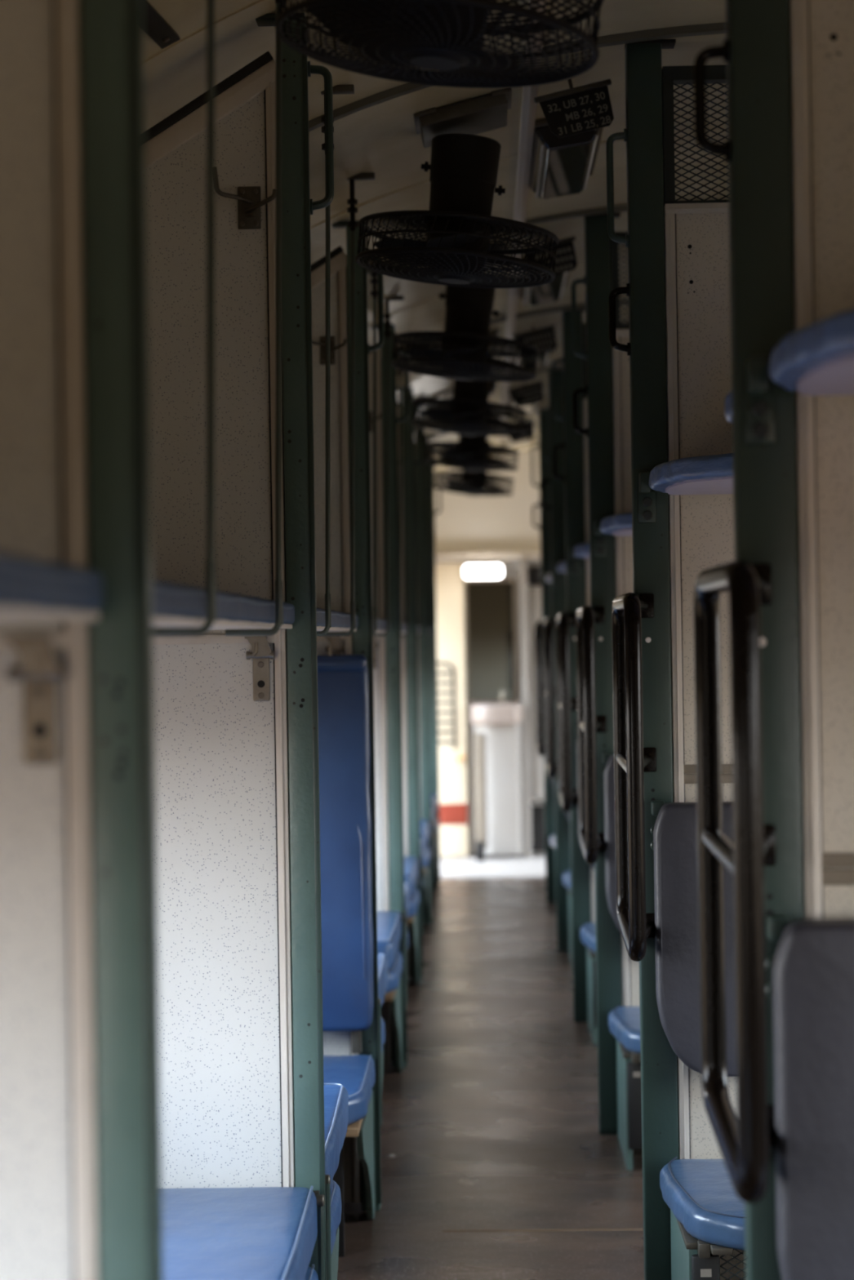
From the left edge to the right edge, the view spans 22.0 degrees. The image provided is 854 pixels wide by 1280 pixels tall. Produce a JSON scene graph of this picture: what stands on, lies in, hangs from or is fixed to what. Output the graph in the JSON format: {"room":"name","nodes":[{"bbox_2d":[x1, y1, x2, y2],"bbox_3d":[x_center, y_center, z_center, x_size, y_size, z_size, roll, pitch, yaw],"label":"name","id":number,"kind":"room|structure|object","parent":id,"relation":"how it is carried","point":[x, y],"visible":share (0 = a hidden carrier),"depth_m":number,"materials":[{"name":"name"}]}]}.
{"room":"train carriage","nodes":[
{"label":"train carriage","id":0,"kind":"room"},
{"bbox_2d":[143,0,728,472],"bbox_3d":[0.752,-0.945,5.956,3.280,0.806,18.050,-1,0,2],"label":"ceiling","id":1,"kind":"structure","parent":0,"point":[382,139],"depth_m":5.12,"materials":[{"name":"paint"}]},
{"bbox_2d":[142,0,180,48],"bbox_3d":[-0.447,-0.995,3.511,0.036,0.035,0.320,-1,0,6],"label":"strap","id":2,"kind":"object","parent":1,"relation":"attached to","point":[155,26],"visible":0.62,"depth_m":3.56,"materials":[{"name":"black leather"}]},
{"bbox_2d":[152,0,217,635],"bbox_3d":[-0.265,-0.562,2.547,0.153,1.113,0.024,-1,0,2],"label":"rod","id":3,"kind":"object","parent":1,"relation":"hanging from","point":[211,564],"visible":0.98,"depth_m":2.54,"materials":[{"name":"metal"}]},
{"bbox_2d":[143,0,270,66],"bbox_3d":[0.692,-0.995,3.702,3.080,0.604,0.014,-1,0,2],"label":"trim","id":4,"kind":"structure","parent":1,"relation":"attached to","point":[259,2],"depth_m":3.73,"materials":[{"name":"paint"}]},
{"bbox_2d":[225,0,283,635],"bbox_3d":[-0.243,-0.563,3.387,0.153,1.113,0.024,-1,0,2],"label":"rod","id":5,"kind":"object","parent":1,"relation":"hanging from","point":[278,581],"visible":0.98,"depth_m":3.38,"materials":[{"name":"metal"}]},
{"bbox_2d":[316,84,354,635],"bbox_3d":[-0.215,-0.565,4.446,0.153,1.113,0.024,-1,0,2],"label":"rod","id":6,"kind":"object","parent":1,"relation":"hanging from","point":[338,89],"visible":0.88,"depth_m":4.44,"materials":[{"name":"metal"}]},
{"bbox_2d":[323,172,375,635],"bbox_3d":[-0.193,-0.566,5.286,0.153,1.113,0.024,-1,0,2],"label":"rod","id":7,"kind":"object","parent":1,"relation":"hanging from","point":[352,201],"visible":0.98,"depth_m":5.28,"materials":[{"name":"metal"}]},
{"bbox_2d":[370,261,377,635],"bbox_3d":[-0.165,-0.568,6.346,0.153,1.113,0.024,-1,0,2],"label":"rod","id":8,"kind":"object","parent":1,"relation":"hanging from","point":[374,282],"visible":0.73,"depth_m":6.34,"materials":[{"name":"metal"}]},
{"bbox_2d":[372,295,404,635],"bbox_3d":[-0.143,-0.569,7.185,0.153,1.113,0.024,-1,0,2],"label":"rod","id":9,"kind":"object","parent":1,"relation":"hanging from","point":[387,317],"visible":0.89,"depth_m":7.18,"materials":[{"name":"metal"}]},
{"bbox_2d":[396,339,410,631],"bbox_3d":[-0.115,-0.570,8.245,0.153,1.113,0.024,-1,0,2],"label":"rod","id":10,"kind":"object","parent":1,"relation":"hanging from","point":[399,372],"visible":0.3,"depth_m":8.24,"materials":[{"name":"metal"}]},
{"bbox_2d":[400,372,410,636],"bbox_3d":[-0.093,-0.572,9.085,0.153,1.113,0.024,-1,0,2],"label":"rod","id":11,"kind":"object","parent":1,"relation":"hanging from","point":[407,420],"visible":0.76,"depth_m":9.08,"materials":[{"name":"metal"}]},
{"bbox_2d":[413,395,427,596],"bbox_3d":[-0.065,-0.573,10.144,0.153,1.113,0.024,-1,0,2],"label":"rod","id":12,"kind":"object","parent":1,"relation":"hanging from","point":[420,396],"visible":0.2,"depth_m":10.14,"materials":[{"name":"metal"}]},
{"bbox_2d":[417,414,424,636],"bbox_3d":[-0.043,-0.574,10.984,0.153,1.113,0.024,-1,0,2],"label":"rod","id":13,"kind":"object","parent":1,"relation":"hanging from","point":[421,622],"visible":0.72,"depth_m":10.98,"materials":[{"name":"metal"}]},
{"bbox_2d":[428,448,436,635],"bbox_3d":[0.007,-0.577,12.883,0.153,1.113,0.024,-1,0,2],"label":"rod","id":14,"kind":"object","parent":1,"relation":"hanging from","point":[429,467],"visible":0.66,"depth_m":12.88,"materials":[{"name":"metal"}]},
{"bbox_2d":[275,0,604,88],"bbox_3d":[0.016,-1.020,3.099,0.464,0.419,0.459,-1,0,-2],"label":"ceiling fan","id":15,"kind":"object","parent":1,"relation":"attached to","point":[443,36],"visible":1,"depth_m":3.06,"materials":[{"name":"metal"}]},
{"bbox_2d":[355,87,558,288],"bbox_3d":[0.066,-1.023,4.998,0.464,0.419,0.459,-1,0,-2],"label":"ceiling fan","id":16,"kind":"object","parent":1,"relation":"attached to","point":[458,226],"visible":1,"depth_m":4.93,"materials":[{"name":"metal"}]},
{"bbox_2d":[391,241,537,382],"bbox_3d":[0.116,-1.026,6.898,0.464,0.419,0.459,-1,0,-2],"label":"ceiling fan","id":17,"kind":"object","parent":1,"relation":"attached to","point":[465,340],"visible":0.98,"depth_m":6.83,"materials":[{"name":"metal"}]},
{"bbox_2d":[410,327,526,435],"bbox_3d":[0.166,-1.028,8.797,0.464,0.419,0.459,-1,0,-2],"label":"ceiling fan","id":18,"kind":"object","parent":1,"relation":"attached to","point":[465,414],"visible":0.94,"depth_m":8.73,"materials":[{"name":"metal"}]},
{"bbox_2d":[424,382,519,471],"bbox_3d":[0.216,-1.031,10.697,0.464,0.419,0.459,-1,0,-2],"label":"ceiling fan","id":19,"kind":"object","parent":1,"relation":"attached to","point":[470,452],"visible":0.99,"depth_m":10.63,"materials":[{"name":"metal"}]},
{"bbox_2d":[434,434,514,496],"bbox_3d":[0.266,-1.034,12.596,0.464,0.419,0.459,-1,0,-2],"label":"ceiling fan","id":20,"kind":"object","parent":1,"relation":"attached to","point":[471,483],"visible":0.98,"depth_m":12.53,"materials":[{"name":"metal"}]},
{"bbox_2d":[366,204,626,275],"bbox_3d":[0.766,-0.993,6.501,3.080,0.616,0.028,-1,0,2],"label":"trim","id":21,"kind":"structure","parent":1,"relation":"attached to","point":[619,208],"depth_m":6.50,"materials":[{"name":"brown"}]},
{"bbox_2d":[402,300,628,350],"bbox_3d":[0.816,-0.996,8.400,3.080,0.616,0.028,-1,0,2],"label":"trim","id":22,"kind":"structure","parent":1,"relation":"attached to","point":[579,306],"depth_m":8.40,"materials":[{"name":"brown"}]},
{"bbox_2d":[308,22,725,132],"bbox_3d":[0.716,-0.990,4.601,3.080,0.616,0.028,-1,0,2],"label":"trim","id":23,"kind":"structure","parent":1,"relation":"attached to","point":[713,28],"depth_m":4.61,"materials":[{"name":"brown"}]},
{"bbox_2d":[310,130,727,230],"bbox_3d":[0.742,-0.997,5.601,3.080,0.604,0.014,-1,0,2],"label":"trim","id":24,"kind":"structure","parent":1,"relation":"attached to","point":[716,131],"depth_m":5.62,"materials":[{"name":"paint"}]},
{"bbox_2d":[498,0,546,441],"bbox_3d":[0.288,-1.229,7.068,0.032,0.030,12.950,-1,0,2],"label":"cable conduit","id":25,"kind":"object","parent":1,"relation":"attached to","point":[527,115],"visible":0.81,"depth_m":5.70,"materials":[{"name":"beige plastic"}]},
{"bbox_2d":[507,380,543,407],"bbox_3d":[0.475,-1.183,10.551,0.175,0.130,0.036,-1,0,2],"label":"number sign","id":26,"kind":"object","parent":1,"relation":"attached to","point":[524,395],"visible":0.96,"depth_m":10.54,"materials":[{"name":"metal"}]},
{"bbox_2d":[512,324,556,356],"bbox_3d":[0.425,-1.180,8.652,0.175,0.130,0.036,-1,0,2],"label":"number sign","id":27,"kind":"object","parent":1,"relation":"attached to","point":[543,338],"visible":0.82,"depth_m":8.64,"materials":[{"name":"metal"}]},
{"bbox_2d":[518,257,569,306],"bbox_3d":[0.395,-1.229,7.490,0.189,0.088,0.700,-1,0,2],"label":"ceiling lamp","id":28,"kind":"object","parent":1,"relation":"attached to","point":[552,291],"visible":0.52,"depth_m":7.55,"materials":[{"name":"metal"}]},
{"bbox_2d":[524,235,577,278],"bbox_3d":[0.375,-1.177,6.753,0.175,0.130,0.036,-1,0,2],"label":"number sign","id":29,"kind":"object","parent":1,"relation":"attached to","point":[566,259],"visible":0.56,"depth_m":6.74,"materials":[{"name":"metal"}]},
{"bbox_2d":[528,118,603,199],"bbox_3d":[0.345,-1.226,5.591,0.189,0.088,0.700,-1,0,2],"label":"ceiling lamp","id":30,"kind":"object","parent":1,"relation":"attached to","point":[564,166],"visible":0.75,"depth_m":5.49,"materials":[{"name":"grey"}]},
{"bbox_2d":[533,78,613,137],"bbox_3d":[0.325,-1.174,4.853,0.175,0.130,0.036,-1,0,2],"label":"number sign","id":31,"kind":"object","parent":1,"relation":"attached to","point":[571,111],"visible":1,"depth_m":4.84,"materials":[{"name":"black metal"}]},
{"bbox_2d":[434,448,545,856],"bbox_3d":[1.004,0.068,14.909,3.080,2.780,0.060,-1,0,2],"label":"wall","id":32,"kind":"structure","parent":0,"point":[464,523],"depth_m":14.89,"materials":[{"name":"beige paint"}]},
{"bbox_2d":[435,562,467,856],"bbox_3d":[0.008,0.471,14.805,0.508,1.985,0.082,-1,0,2],"label":"door","id":33,"kind":"structure","parent":32,"relation":"in","point":[450,610],"depth_m":14.80,"materials":[{"name":"beige"}]},
{"bbox_2d":[463,564,502,579],"bbox_3d":[0.376,-0.458,14.712,0.260,0.100,0.165,-1,0,2],"label":"lamp","id":34,"kind":"object","parent":32,"relation":"attached to","point":[471,571],"visible":1,"depth_m":14.64,"materials":[{"name":"white plastic"}]},
{"bbox_2d":[435,551,540,561],"bbox_3d":[0.276,-0.562,14.837,1.075,0.053,0.120,-1,0,2],"label":"trim","id":35,"kind":"structure","parent":32,"relation":"attached to","point":[493,556],"depth_m":14.77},
{"bbox_2d":[465,577,518,701],"bbox_3d":[0.437,-0.001,14.825,0.348,0.828,0.038,-1,0,2],"label":"mirror","id":36,"kind":"object","parent":32,"relation":"attached to","point":[491,605],"visible":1,"depth_m":14.81,"materials":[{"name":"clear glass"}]},
{"bbox_2d":[519,557,531,857],"bbox_3d":[0.664,0.454,14.813,0.048,2.020,0.150,-1,0,2],"label":"trim","id":37,"kind":"structure","parent":32,"relation":"attached to","point":[522,561],"depth_m":14.74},
{"bbox_2d":[337,855,644,1279],"bbox_3d":[0.792,1.500,5.983,3.280,0.062,18.000,-1,0,2],"label":"floor","id":38,"kind":"structure","parent":0,"point":[490,1122],"depth_m":6.74,"materials":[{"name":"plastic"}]},
{"bbox_2d":[0,0,100,1279],"bbox_3d":[-0.578,0.231,1.940,0.600,2.493,0.044,-1,0,2],"label":"partition panel","id":39,"kind":"object","parent":38,"relation":"on","point":[50,1213],"visible":0.94,"depth_m":1.92,"materials":[{"name":"laminate"}]},
{"bbox_2d":[5,635,66,764],"bbox_3d":[-0.340,0.053,1.911,0.050,0.113,0.025,-1,0,2],"label":"wall bracket","id":40,"kind":"object","parent":39,"relation":"attached to","point":[39,672],"visible":1,"depth_m":1.92,"materials":[{"name":"metal"}]},
{"bbox_2d":[80,0,163,1279],"bbox_3d":[-0.284,0.204,1.932,0.092,2.577,0.053,-1,0,2],"label":"support post","id":41,"kind":"object","parent":38,"relation":"on","point":[113,77],"visible":1,"depth_m":1.91,"materials":[{"name":"green metal"}]},
{"bbox_2d":[145,51,295,1188],"bbox_3d":[-0.528,0.228,3.840,0.600,2.493,0.044,-1,0,2],"label":"partition panel","id":42,"kind":"object","parent":38,"relation":"on","point":[222,759],"visible":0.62,"depth_m":3.83,"materials":[{"name":"white"}]},
{"bbox_2d":[214,166,275,229],"bbox_3d":[-0.312,-0.765,3.796,0.112,0.100,0.052,-1,0,2],"label":"coat hook","id":43,"kind":"object","parent":42,"relation":"attached to","point":[249,203],"visible":0.95,"depth_m":3.82,"materials":[{"name":"metal"}]},
{"bbox_2d":[244,635,274,701],"bbox_3d":[-0.290,0.050,3.811,0.050,0.113,0.025,-1,0,2],"label":"berth latch","id":44,"kind":"object","parent":42,"relation":"attached to","point":[261,653],"visible":1,"depth_m":3.82,"materials":[{"name":"metal"}]},
{"bbox_2d":[161,1186,324,1279],"bbox_3d":[-0.498,1.218,3.411,0.633,0.552,0.792,-1,0,2],"label":"bench","id":45,"kind":"object","parent":38,"relation":"on","point":[258,1233],"visible":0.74,"depth_m":3.51,"materials":[{"name":"leather"}]},
{"bbox_2d":[255,13,333,1279],"bbox_3d":[-0.213,0.201,3.831,0.133,2.577,0.053,-1,0,2],"label":"support post","id":46,"kind":"object","parent":38,"relation":"on","point":[296,297],"depth_m":3.81,"materials":[{"name":"green metal"}]},
{"bbox_2d":[311,245,361,1203],"bbox_3d":[-0.478,0.225,5.739,0.600,2.493,0.044,-1,0,2],"label":"partition panel","id":47,"kind":"object","parent":38,"relation":"on","point":[335,1043],"visible":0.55,"depth_m":5.72,"materials":[{"name":"beige"}]},
{"bbox_2d":[311,336,346,364],"bbox_3d":[-0.262,-0.768,5.696,0.112,0.100,0.052,-1,0,2],"label":"coat hook","id":48,"kind":"object","parent":47,"relation":"attached to","point":[322,339],"visible":0.7,"depth_m":5.72,"materials":[{"name":"metal"}]},
{"bbox_2d":[324,1083,348,1279],"bbox_3d":[-0.475,1.217,4.272,0.632,0.552,0.792,-1,0,2],"label":"seat","id":49,"kind":"object","parent":38,"relation":"on","point":[335,1095],"visible":0.16,"depth_m":4.24,"materials":[{"name":"leather"}]},
{"bbox_2d":[329,1181,342,1254],"bbox_3d":[-0.482,1.110,4.176,0.626,0.080,0.587,-1,0,2],"label":"seat cushion","id":50,"kind":"object","parent":49,"relation":"on","point":[335,1195],"depth_m":4.20,"materials":[{"name":"blue leather"}]},
{"bbox_2d":[316,644,375,1257],"bbox_3d":[-0.456,0.754,5.409,0.626,1.475,0.591,-1,0,2],"label":"seat","id":51,"kind":"object","parent":38,"relation":"on","point":[343,680],"visible":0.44,"depth_m":5.61,"materials":[{"name":"blue leather"}]},
{"bbox_2d":[323,1054,375,1124],"bbox_3d":[-0.450,1.108,5.406,0.626,0.079,0.583,-1,0,2],"label":"seat cushion","id":52,"kind":"object","parent":51,"relation":"on","point":[356,1073],"depth_m":5.37,"materials":[{"name":"blue leather"}]},
{"bbox_2d":[331,220,384,1210],"bbox_3d":[-0.163,0.198,5.730,0.133,2.577,0.053,-1,0,2],"label":"support post","id":53,"kind":"object","parent":38,"relation":"on","point":[362,642],"depth_m":5.71,"materials":[{"name":"green metal"}]},
{"bbox_2d":[368,348,391,1062],"bbox_3d":[-0.428,0.222,7.638,0.600,2.493,0.044,-1,0,2],"label":"partition panel","id":54,"kind":"object","parent":38,"relation":"on","point":[380,673],"visible":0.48,"depth_m":7.61,"materials":[{"name":"white"}]},
{"bbox_2d":[377,953,387,1126],"bbox_3d":[-0.425,1.214,6.171,0.632,0.552,0.792,-1,0,2],"label":"bench","id":55,"kind":"object","parent":38,"relation":"on","point":[382,959],"visible":0.14,"depth_m":6.11,"materials":[{"name":"leather"}]},
{"bbox_2d":[369,324,408,1067],"bbox_3d":[-0.113,0.195,7.629,0.133,2.577,0.053,-1,0,2],"label":"support post","id":56,"kind":"object","parent":38,"relation":"on","point":[393,639],"depth_m":7.61,"materials":[{"name":"green metal"}]},
{"bbox_2d":[377,910,405,1072],"bbox_3d":[-0.398,1.213,7.210,0.633,0.552,0.792,-1,0,2],"label":"bench","id":57,"kind":"object","parent":38,"relation":"on","point":[390,924],"visible":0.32,"depth_m":7.25,"materials":[{"name":"leather"}]},
{"bbox_2d":[385,950,403,993],"bbox_3d":[-0.400,1.105,7.305,0.626,0.079,0.583,-1,0,2],"label":"seat cushion","id":58,"kind":"object","parent":57,"relation":"on","point":[394,975],"depth_m":7.14,"materials":[{"name":"blue leather"}]},
{"bbox_2d":[396,402,410,977],"bbox_3d":[-0.378,0.219,9.538,0.600,2.493,0.044,-1,0,2],"label":"partition panel","id":59,"kind":"object","parent":38,"relation":"on","point":[402,638],"visible":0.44,"depth_m":9.51,"materials":[{"name":"white"}]},
{"bbox_2d":[396,386,424,981],"bbox_3d":[-0.063,0.192,9.529,0.133,2.577,0.053,-1,0,2],"label":"support post","id":60,"kind":"object","parent":38,"relation":"on","point":[411,650],"depth_m":9.51,"materials":[{"name":"green metal"}]},
{"bbox_2d":[404,855,422,984],"bbox_3d":[-0.348,1.210,9.109,0.633,0.552,0.792,-1,0,2],"label":"bench","id":61,"kind":"object","parent":38,"relation":"on","point":[412,864],"visible":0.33,"depth_m":9.18,"materials":[{"name":"leather"}]},
{"bbox_2d":[407,887,419,917],"bbox_3d":[-0.350,1.103,9.204,0.626,0.079,0.583,-1,0,2],"label":"seat cushion","id":62,"kind":"object","parent":61,"relation":"on","point":[415,898],"depth_m":9.04,"materials":[{"name":"blue leather"}]},
{"bbox_2d":[413,428,434,924],"bbox_3d":[-0.013,0.189,11.428,0.133,2.577,0.053,-1,0,2],"label":"support post","id":63,"kind":"object","parent":38,"relation":"on","point":[424,664],"depth_m":11.40,"materials":[{"name":"green metal"}]},
{"bbox_2d":[420,818,431,926],"bbox_3d":[-0.298,1.207,11.008,0.633,0.552,0.792,-1,0,2],"label":"bench","id":64,"kind":"object","parent":38,"relation":"on","point":[425,824],"visible":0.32,"depth_m":11.12,"materials":[{"name":"leather"}]},
{"bbox_2d":[427,462,441,883],"bbox_3d":[0.037,0.186,13.327,0.133,2.577,0.053,-1,0,2],"label":"support post","id":65,"kind":"object","parent":38,"relation":"on","point":[433,637],"depth_m":13.30,"materials":[{"name":"metal"}]},
{"bbox_2d":[431,792,439,884],"bbox_3d":[-0.248,1.204,12.908,0.633,0.552,0.792,-1,0,2],"label":"bench","id":66,"kind":"object","parent":38,"relation":"on","point":[434,797],"visible":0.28,"depth_m":13.06,"materials":[{"name":"leather"}]},
{"bbox_2d":[470,689,524,854],"bbox_3d":[0.474,0.887,14.764,0.352,1.100,0.260,-1,0,2],"label":"washbasin","id":67,"kind":"object","parent":38,"relation":"on","point":[498,779],"visible":0.98,"depth_m":14.69,"materials":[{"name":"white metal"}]},
{"bbox_2d":[470,702,522,724],"bbox_3d":[0.468,0.497,14.764,0.352,0.140,0.260,-1,0,2],"label":"basin","id":68,"kind":"object","parent":67,"relation":"in","point":[481,713],"depth_m":14.64,"materials":[{"name":"beige ceramic"}]},
{"bbox_2d":[527,565,545,852],"bbox_3d":[0.840,0.465,14.819,0.292,1.931,0.110,-1,0,2],"label":"partition panel","id":69,"kind":"object","parent":38,"relation":"on","point":[534,593],"visible":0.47,"depth_m":14.77,"materials":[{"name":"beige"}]},
{"bbox_2d":[530,412,555,902],"bbox_3d":[0.673,0.093,12.261,0.149,2.747,0.061,-1,0,2],"label":"support post","id":70,"kind":"object","parent":38,"relation":"on","point":[544,464],"depth_m":12.24,"materials":[{"name":"green metal"}]},
{"bbox_2d":[533,620,545,756],"bbox_3d":[0.646,0.266,12.228,0.077,0.750,0.465,-1,0,2],"label":"ladder","id":71,"kind":"object","parent":70,"relation":"attached to","point":[539,683],"visible":0.77,"depth_m":12.00,"materials":[{"name":"black metal"}]},
{"bbox_2d":[539,368,570,951],"bbox_3d":[0.623,0.096,10.362,0.149,2.747,0.061,-1,0,2],"label":"support post","id":72,"kind":"object","parent":38,"relation":"on","point":[556,427],"depth_m":10.34,"materials":[{"name":"green metal"}]},
{"bbox_2d":[542,617,558,779],"bbox_3d":[0.596,0.269,10.328,0.077,0.750,0.465,-1,0,2],"label":"ladder","id":73,"kind":"object","parent":72,"relation":"attached to","point":[549,691],"visible":0.89,"depth_m":10.10,"materials":[{"name":"black metal"}]},
{"bbox_2d":[551,308,591,1022],"bbox_3d":[0.573,0.098,8.462,0.149,2.747,0.061,-1,0,2],"label":"support post","id":74,"kind":"object","parent":38,"relation":"on","point":[572,366],"depth_m":8.44,"materials":[{"name":"green metal"}]},
{"bbox_2d":[555,613,577,812],"bbox_3d":[0.546,0.272,8.429,0.077,0.750,0.465,-1,0,2],"label":"ladder","id":75,"kind":"object","parent":74,"relation":"attached to","point":[563,704],"visible":0.89,"depth_m":8.21,"materials":[{"name":"black metal"}]},
{"bbox_2d":[562,869,591,963],"bbox_3d":[1.522,1.259,10.038,1.792,0.392,0.535,-1,0,2],"label":"lower berth","id":76,"kind":"object","parent":38,"relation":"on","point":[566,875],"visible":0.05,"depth_m":10.09,"materials":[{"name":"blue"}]},
{"bbox_2d":[562,870,591,889],"bbox_3d":[1.520,1.096,10.040,1.788,0.066,0.513,-1,0,2],"label":"seat cushion","id":77,"kind":"object","parent":76,"relation":"on","point":[566,875],"depth_m":10.09,"materials":[{"name":"blue leather"}]},
{"bbox_2d":[579,921,597,1044],"bbox_3d":[1.472,1.262,8.139,1.792,0.392,0.535,-1,0,2],"label":"lower berth","id":78,"kind":"object","parent":38,"relation":"on","point":[587,931],"visible":0.06,"depth_m":8.08,"materials":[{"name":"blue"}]},
{"bbox_2d":[579,923,595,952],"bbox_3d":[1.470,1.099,8.140,1.788,0.066,0.513,-1,0,2],"label":"seat cushion","id":79,"kind":"object","parent":78,"relation":"on","point":[587,931],"depth_m":8.14,"materials":[{"name":"blue leather"}]},
{"bbox_2d":[570,212,622,1134],"bbox_3d":[0.523,0.101,6.563,0.149,2.747,0.061,-1,0,2],"label":"support post","id":80,"kind":"object","parent":38,"relation":"on","point":[597,239],"depth_m":6.54,"materials":[{"name":"green metal"}]},
{"bbox_2d":[575,605,606,864],"bbox_3d":[0.496,0.274,6.530,0.077,0.750,0.465,-1,0,2],"label":"ladder","id":81,"kind":"object","parent":80,"relation":"attached to","point":[588,723],"visible":0.97,"depth_m":6.31,"materials":[{"name":"black metal"}]},
{"bbox_2d":[582,322,628,923],"bbox_3d":[1.492,0.102,8.437,1.745,2.671,0.045,-1,0,2],"label":"partition panel","id":82,"kind":"object","parent":38,"relation":"on","point":[584,325],"visible":0.02,"depth_m":8.44,"materials":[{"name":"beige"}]},
{"bbox_2d":[568,542,589,573],"bbox_3d":[1.438,-0.321,8.135,1.815,0.110,0.559,-1,0,2],"label":"upper berth","id":83,"kind":"object","parent":82,"relation":"attached to","point":[581,550],"visible":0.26,"depth_m":8.39,"materials":[{"name":"leather"}]},
{"bbox_2d":[610,231,639,1006],"bbox_3d":[1.442,0.105,6.538,1.745,2.671,0.045,-1,0,2],"label":"partition panel","id":84,"kind":"object","parent":38,"relation":"on","point":[620,361],"visible":0.04,"depth_m":6.55,"materials":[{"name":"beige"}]},
{"bbox_2d":[602,752,621,933],"bbox_3d":[1.418,0.608,6.464,1.785,0.570,0.102,-1,0,2],"label":"middle berth","id":85,"kind":"object","parent":84,"relation":"attached to","point":[607,757],"visible":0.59,"depth_m":6.44,"materials":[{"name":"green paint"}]},
{"bbox_2d":[592,512,631,555],"bbox_3d":[1.389,-0.319,6.236,1.815,0.110,0.559,-1,0,2],"label":"upper berth","id":86,"kind":"object","parent":84,"relation":"attached to","point":[616,525],"visible":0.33,"depth_m":6.27,"materials":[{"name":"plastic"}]},
{"bbox_2d":[608,1004,641,1170],"bbox_3d":[1.423,1.265,6.239,1.792,0.392,0.535,-1,0,2],"label":"lower berth","id":87,"kind":"object","parent":38,"relation":"on","point":[624,1022],"visible":0.09,"depth_m":6.11,"materials":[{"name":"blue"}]},
{"bbox_2d":[608,1006,639,1053],"bbox_3d":[1.420,1.102,6.241,1.788,0.066,0.513,-1,0,2],"label":"seat cushion","id":88,"kind":"object","parent":87,"relation":"on","point":[624,1022],"depth_m":6.22,"materials":[{"name":"blue leather"}]},
{"bbox_2d":[605,39,678,1279],"bbox_3d":[0.473,0.104,4.664,0.149,2.747,0.061,-1,0,2],"label":"support post","id":89,"kind":"object","parent":38,"relation":"on","point":[642,60],"depth_m":4.64,"materials":[{"name":"green metal"}]},
{"bbox_2d":[611,592,656,961],"bbox_3d":[0.446,0.277,4.630,0.077,0.750,0.465,-1,0,2],"label":"ladder","id":90,"kind":"object","parent":89,"relation":"attached to","point":[631,759],"visible":0.98,"depth_m":4.41,"materials":[{"name":"black metal"}]},
{"bbox_2d":[659,1155,745,1279],"bbox_3d":[1.373,1.268,4.340,1.792,0.392,0.535,-1,0,2],"label":"lower berth","id":91,"kind":"object","parent":38,"relation":"on","point":[700,1197],"visible":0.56,"depth_m":4.25,"materials":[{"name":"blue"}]},
{"bbox_2d":[662,64,745,1279],"bbox_3d":[1.392,0.108,4.639,1.745,2.671,0.045,-1,0,2],"label":"partition panel","id":92,"kind":"object","parent":38,"relation":"on","point":[697,251],"visible":0.31,"depth_m":4.65,"materials":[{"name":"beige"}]},
{"bbox_2d":[637,453,733,523],"bbox_3d":[1.339,-0.316,4.337,1.815,0.110,0.559,-1,0,2],"label":"upper berth","id":93,"kind":"object","parent":92,"relation":"attached to","point":[713,474],"visible":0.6,"depth_m":4.30,"materials":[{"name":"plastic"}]},
{"bbox_2d":[650,800,736,1076],"bbox_3d":[1.368,0.611,4.564,1.785,0.570,0.102,-1,0,2],"label":"middle berth","id":94,"kind":"object","parent":92,"relation":"attached to","point":[675,830],"visible":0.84,"depth_m":4.54,"materials":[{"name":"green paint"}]},
{"bbox_2d":[693,0,803,1279],"bbox_3d":[0.423,0.107,2.764,0.149,2.747,0.061,-1,0,2],"label":"support post","id":95,"kind":"object","parent":38,"relation":"on","point":[757,31],"depth_m":2.74,"materials":[{"name":"green metal"}]},
{"bbox_2d":[693,560,776,1204],"bbox_3d":[0.396,0.280,2.731,0.077,0.750,0.465,-1,0,2],"label":"ladder","id":96,"kind":"object","parent":95,"relation":"attached to","point":[744,1141],"visible":0.97,"depth_m":2.52,"materials":[{"name":"black metal"}]},
{"bbox_2d":[789,0,853,919],"bbox_3d":[1.342,0.111,2.739,1.745,2.671,0.045,-1,0,2],"label":"partition panel","id":97,"kind":"object","parent":38,"relation":"on","point":[821,32],"visible":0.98,"depth_m":2.75,"materials":[{"name":"laminate"}]},
{"bbox_2d":[742,309,853,444],"bbox_3d":[1.288,-0.313,2.437,1.815,0.110,0.559,-1,0,2],"label":"upper berth","id":98,"kind":"object","parent":97,"relation":"attached to","point":[816,358],"visible":1,"depth_m":2.51,"materials":[{"name":"leather"}]},
{"bbox_2d":[765,914,853,1279],"bbox_3d":[1.318,0.614,2.665,1.785,0.570,0.102,-1,0,2],"label":"middle berth","id":99,"kind":"object","parent":97,"relation":"attached to","point":[813,965],"visible":1,"depth_m":2.64,"materials":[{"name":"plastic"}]},
{"bbox_3d":[-0.817,0.401,5.974,0.100,2.191,17.900,-1,0,2],"label":"wall","id":100,"kind":"structure","parent":0,"visible":0},
{"bbox_2d":[0,552,103,622],"bbox_3d":[-0.599,-0.035,0.996,0.600,0.049,1.824,-1,0,2],"label":"side upper berth","id":101,"kind":"object","parent":100,"relation":"attached to","point":[32,590],"visible":1,"depth_m":1.65,"materials":[{"name":"blue leather"}]},
{"bbox_2d":[151,579,294,630],"bbox_3d":[-0.549,-0.038,2.895,0.600,0.049,1.824,-1,0,2],"label":"side upper berth","id":102,"kind":"object","parent":100,"relation":"attached to","point":[174,605],"visible":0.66,"depth_m":2.69,"materials":[{"name":"blue leather"}]},
{"bbox_2d":[316,608,358,631],"bbox_3d":[-0.499,-0.041,4.795,0.600,0.049,1.824,-1,0,2],"label":"side upper berth","id":103,"kind":"object","parent":100,"relation":"attached to","point":[340,621],"visible":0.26,"depth_m":4.89,"materials":[{"name":"blue leather"}]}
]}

